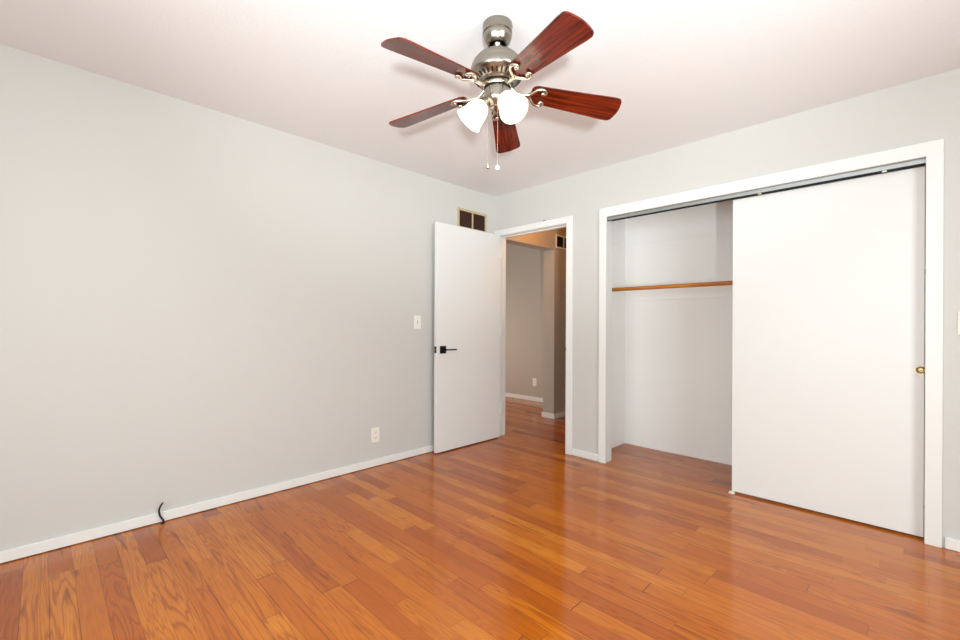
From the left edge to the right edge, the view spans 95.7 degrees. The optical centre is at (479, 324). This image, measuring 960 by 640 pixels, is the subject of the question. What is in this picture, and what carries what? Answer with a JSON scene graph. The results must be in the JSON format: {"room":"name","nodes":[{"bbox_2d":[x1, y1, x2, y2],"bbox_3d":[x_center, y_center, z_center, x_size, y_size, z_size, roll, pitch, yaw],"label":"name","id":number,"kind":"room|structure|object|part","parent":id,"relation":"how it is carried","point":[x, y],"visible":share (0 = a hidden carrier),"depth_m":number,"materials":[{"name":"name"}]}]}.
{"room":"empty bedroom","nodes":[
{"label":"empty bedroom","id":0,"kind":"room"},
{"bbox_2d":[0,44,565,550],"bbox_3d":[-0.488,-0.090,3.947,0.186,2.440,7.620,0,0,45],"label":"wall","id":1,"kind":"structure","parent":0,"point":[198,303],"depth_m":2.58,"materials":[{"name":"grey paint"}]},
{"bbox_2d":[0,445,433,562],"bbox_3d":[-1.444,1.095,2.850,0.014,0.054,4.482,0,0,45],"label":"baseboard","id":2,"kind":"structure","parent":1,"relation":"attached to","point":[67,540],"depth_m":2.55,"materials":[{"name":"white paint"}]},
{"bbox_2d":[371,427,378,442],"bbox_3d":[-0.834,0.879,3.466,0.009,0.116,0.072,0,0,45],"label":"wall outlet","id":3,"kind":"object","parent":1,"relation":"attached to","point":[374,431],"visible":1,"depth_m":3.46,"materials":[{"name":"white plastic"}]},
{"bbox_2d":[414,315,420,328],"bbox_3d":[-0.536,-0.022,3.754,0.018,0.116,0.072,0,0,45],"label":"light switch","id":4,"kind":"object","parent":1,"relation":"attached to","point":[417,319],"visible":1,"depth_m":3.75,"materials":[{"name":"white plastic"}]},
{"bbox_2d":[457,207,486,231],"bbox_3d":[-0.073,-1.008,4.222,0.008,0.195,0.388,0,0,45],"label":"air vent","id":5,"kind":"object","parent":1,"relation":"in","point":[466,218],"visible":0.93,"depth_m":4.22,"materials":[{"name":"brown metal"}]},
{"bbox_2d":[541,411,564,418],"bbox_3d":[1.476,1.107,5.943,0.188,0.061,1.853,0,0,45],"label":"baseboard","id":6,"kind":"structure","parent":1,"relation":"attached to","point":[543,414],"depth_m":5.30,"materials":[{"name":"white paint"}]},
{"bbox_2d":[556,234,565,249],"bbox_3d":[1.034,-1.013,5.371,0.008,0.165,0.330,0,0,45],"label":"air vent","id":7,"kind":"object","parent":1,"relation":"in","point":[560,240],"visible":0.63,"depth_m":5.33,"materials":[{"name":"black metal"}]},
{"bbox_2d":[0,397,959,639],"bbox_3d":[0.501,1.160,3.028,7.120,0.050,7.720,0,0,45],"label":"floor","id":8,"kind":"structure","parent":0,"point":[513,535],"depth_m":2.05,"materials":[{"name":"brown wood"}]},
{"bbox_2d":[158,502,164,523],"bbox_3d":[-1.799,1.063,2.455,0.022,0.124,0.033,0,0,45],"label":"cable","id":9,"kind":"object","parent":8,"relation":"on","point":[159,514],"visible":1,"depth_m":2.45,"materials":[{"name":"black"}]},
{"bbox_2d":[0,0,959,196],"bbox_3d":[0.233,-1.331,1.118,4.820,0.050,4.620,0,0,45],"label":"ceiling","id":10,"kind":"structure","parent":0,"point":[682,72],"depth_m":2.15,"materials":[{"name":"white paint"}]},
{"bbox_2d":[381,11,621,169],"bbox_3d":[0.045,-0.985,1.863,1.078,0.645,1.037,0,0,45],"label":"ceiling fan","id":11,"kind":"object","parent":10,"relation":"hanging from","point":[497,69],"visible":1,"depth_m":1.83,"materials":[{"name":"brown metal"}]},
{"bbox_3d":[-0.241,-0.999,2.052,0.412,0.006,0.136,-6,11,27],"label":"fan blade","id":12,"kind":"part","parent":11,"relation":"part of","materials":[{"name":"brown wood"}]},
{"bbox_3d":[-0.175,-0.999,1.640,0.136,0.006,0.412,19,19,42],"label":"fan blade","id":13,"kind":"part","parent":11,"relation":"part of","materials":[{"name":"brown wood"}]},
{"bbox_3d":[-0.038,-0.911,1.890,0.128,0.132,0.128,0,0,45],"label":"lamp shade","id":14,"kind":"part","parent":11,"relation":"part of","materials":[{"name":"white glass"}]},
{"bbox_3d":[0.075,-0.816,1.861,0.003,0.276,0.003,0,0,45],"label":"pull chain","id":15,"kind":"part","parent":11,"relation":"part of","materials":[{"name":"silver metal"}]},
{"bbox_3d":[0.130,-0.998,2.242,0.136,0.006,0.412,-14,-8,7],"label":"fan blade","id":16,"kind":"part","parent":11,"relation":"part of","materials":[{"name":"brown wood"}]},
{"bbox_3d":[0.121,-0.926,1.812,0.073,0.077,0.057,0,0,45],"label":"bulb","id":17,"kind":"part","parent":11,"relation":"part of","materials":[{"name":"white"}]},
{"bbox_3d":[0.127,-0.910,1.796,0.132,0.132,0.123,0,0,45],"label":"lamp shade","id":18,"kind":"part","parent":11,"relation":"part of","materials":[{"name":"white glass"}]},
{"bbox_3d":[0.237,-0.997,1.576,0.136,0.006,0.412,16,-2,-28],"label":"fan blade","id":19,"kind":"part","parent":11,"relation":"part of","materials":[{"name":"brown wood"}]},
{"bbox_3d":[0.425,-0.996,1.948,0.412,0.006,0.136,6,-15,-9],"label":"fan blade","id":20,"kind":"part","parent":11,"relation":"part of","materials":[{"name":"brown wood"}]},
{"bbox_2d":[505,243,543,397],"bbox_3d":[0.636,-0.085,6.706,2.114,2.440,0.080,0,0,45],"label":"wall","id":21,"kind":"structure","parent":0,"point":[524,265],"depth_m":6.62,"materials":[{"name":"beige paint"}]},
{"bbox_2d":[505,393,542,401],"bbox_3d":[0.626,1.104,6.644,2.034,0.061,0.014,0,0,45],"label":"baseboard","id":22,"kind":"structure","parent":21,"relation":"attached to","point":[511,395],"depth_m":6.59,"materials":[{"name":"white paint"}]},
{"bbox_2d":[533,378,536,385],"bbox_3d":[0.812,0.851,6.464,0.072,0.116,0.009,0,0,45],"label":"wall outlet","id":23,"kind":"object","parent":21,"relation":"attached to","point":[534,379],"visible":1,"depth_m":6.46,"materials":[{"name":"white plastic"}]},
{"bbox_2d":[611,219,624,447],"bbox_3d":[1.188,-0.082,4.032,0.080,2.440,0.665,0,0,45],"label":"wall","id":24,"kind":"structure","parent":0,"point":[618,227],"depth_m":4.09,"materials":[{"name":"paint"}]},
{"bbox_2d":[612,284,625,300],"bbox_3d":[1.200,-0.301,3.979,0.010,0.147,0.545,0,0,45],"label":"cleat","id":25,"kind":"object","parent":24,"relation":"attached to","point":[617,295],"visible":0.45,"depth_m":4.07,"materials":[{"name":"paint"}]},
{"bbox_2d":[612,281,732,291],"bbox_3d":[1.920,-0.310,3.160,2.165,0.048,0.048,0,0,45],"label":"closet rod","id":26,"kind":"object","parent":24,"relation":"attached to","point":[718,283],"visible":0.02,"depth_m":3.49,"materials":[{"name":"brown wood"}]},
{"bbox_2d":[495,68,959,547],"bbox_3d":[1.850,-0.079,2.833,4.940,2.440,0.100,0,0,45],"label":"wall","id":27,"kind":"structure","parent":0,"point":[927,109],"depth_m":2.72,"materials":[{"name":"grey paint"}]},
{"bbox_2d":[434,222,501,452],"bbox_3d":[-0.084,0.112,4.068,0.832,2.020,0.083,0,0,-45],"label":"door","id":28,"kind":"structure","parent":27,"relation":"in","point":[467,329],"depth_m":4.03,"materials":[{"name":"white paint"}]},
{"bbox_3d":[-0.326,0.220,3.831,0.066,0.066,0.009,0,0,-45],"label":"handle","id":29,"kind":"part","parent":28,"relation":"part of","materials":[{"name":"black metal"}]},
{"bbox_2d":[494,215,572,454],"bbox_3d":[0.514,0.090,4.158,0.928,2.090,0.126,0,0,45],"label":"door frame","id":30,"kind":"structure","parent":27,"relation":"attached to","point":[568,220],"depth_m":3.90,"materials":[{"name":"white paint"}]},
{"bbox_2d":[572,448,597,460],"bbox_3d":[0.892,1.107,3.701,0.251,0.057,0.014,0,0,45],"label":"baseboard","id":31,"kind":"structure","parent":27,"relation":"attached to","point":[575,452],"depth_m":3.69,"materials":[{"name":"white paint"}]},
{"bbox_2d":[607,158,925,220],"bbox_3d":[1.726,-0.862,2.961,1.834,0.037,0.082,0,0,45],"label":"door track","id":32,"kind":"object","parent":27,"relation":"attached to","point":[920,162],"visible":0.97,"depth_m":2.73,"materials":[{"name":"silver metal"}]},
{"bbox_2d":[732,166,924,536],"bbox_3d":[2.051,0.142,2.641,0.920,1.975,0.039,0,0,45],"label":"door","id":33,"kind":"structure","parent":32,"relation":"hanging from","point":[828,369],"depth_m":2.58,"materials":[{"name":"white paint"}]},
{"bbox_3d":[2.352,0.241,2.319,0.039,0.039,0.008,0,0,45],"label":"finger pull","id":34,"kind":"part","parent":33,"relation":"part of","materials":[{"name":"gold metal"}]},
{"bbox_2d":[598,139,943,547],"bbox_3d":[1.722,0.123,2.960,1.864,2.035,0.099,0,0,45],"label":"door frame","id":35,"kind":"structure","parent":27,"relation":"attached to","point":[609,223],"depth_m":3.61,"materials":[{"name":"white paint"}]},
{"bbox_2d":[945,537,959,551],"bbox_3d":[2.924,1.116,1.678,1.542,0.057,0.014,0,0,45],"label":"baseboard","id":36,"kind":"structure","parent":27,"relation":"attached to","point":[950,543],"depth_m":2.20,"materials":[{"name":"white paint"}]},
{"bbox_2d":[957,312,959,334],"bbox_3d":[2.435,-0.009,2.167,0.072,0.116,0.018,0,0,45],"label":"light switch","id":37,"kind":"object","parent":27,"relation":"attached to","point":[958,314],"visible":1,"depth_m":2.19,"materials":[{"name":"beige plastic"}]},
{"bbox_2d":[624,165,925,480],"bbox_3d":[2.197,-0.078,3.440,2.185,2.440,0.080,0,0,45],"label":"wall","id":38,"kind":"structure","parent":0,"point":[678,352],"depth_m":3.81,"materials":[{"name":"paint"}]},
{"bbox_2d":[625,279,732,300],"bbox_3d":[2.167,-0.296,3.408,2.185,0.147,0.010,0,0,45],"label":"cleat","id":39,"kind":"object","parent":38,"relation":"attached to","point":[724,291],"visible":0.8,"depth_m":3.80,"materials":[{"name":"paint"}]},
{"bbox_2d":[612,207,925,247],"bbox_3d":[1.982,-0.743,3.220,2.185,0.012,0.540,0,0,45],"label":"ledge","id":40,"kind":"object","parent":38,"relation":"attached to","point":[925,207],"visible":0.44,"depth_m":3.85,"materials":[{"name":"paint"}]}
]}

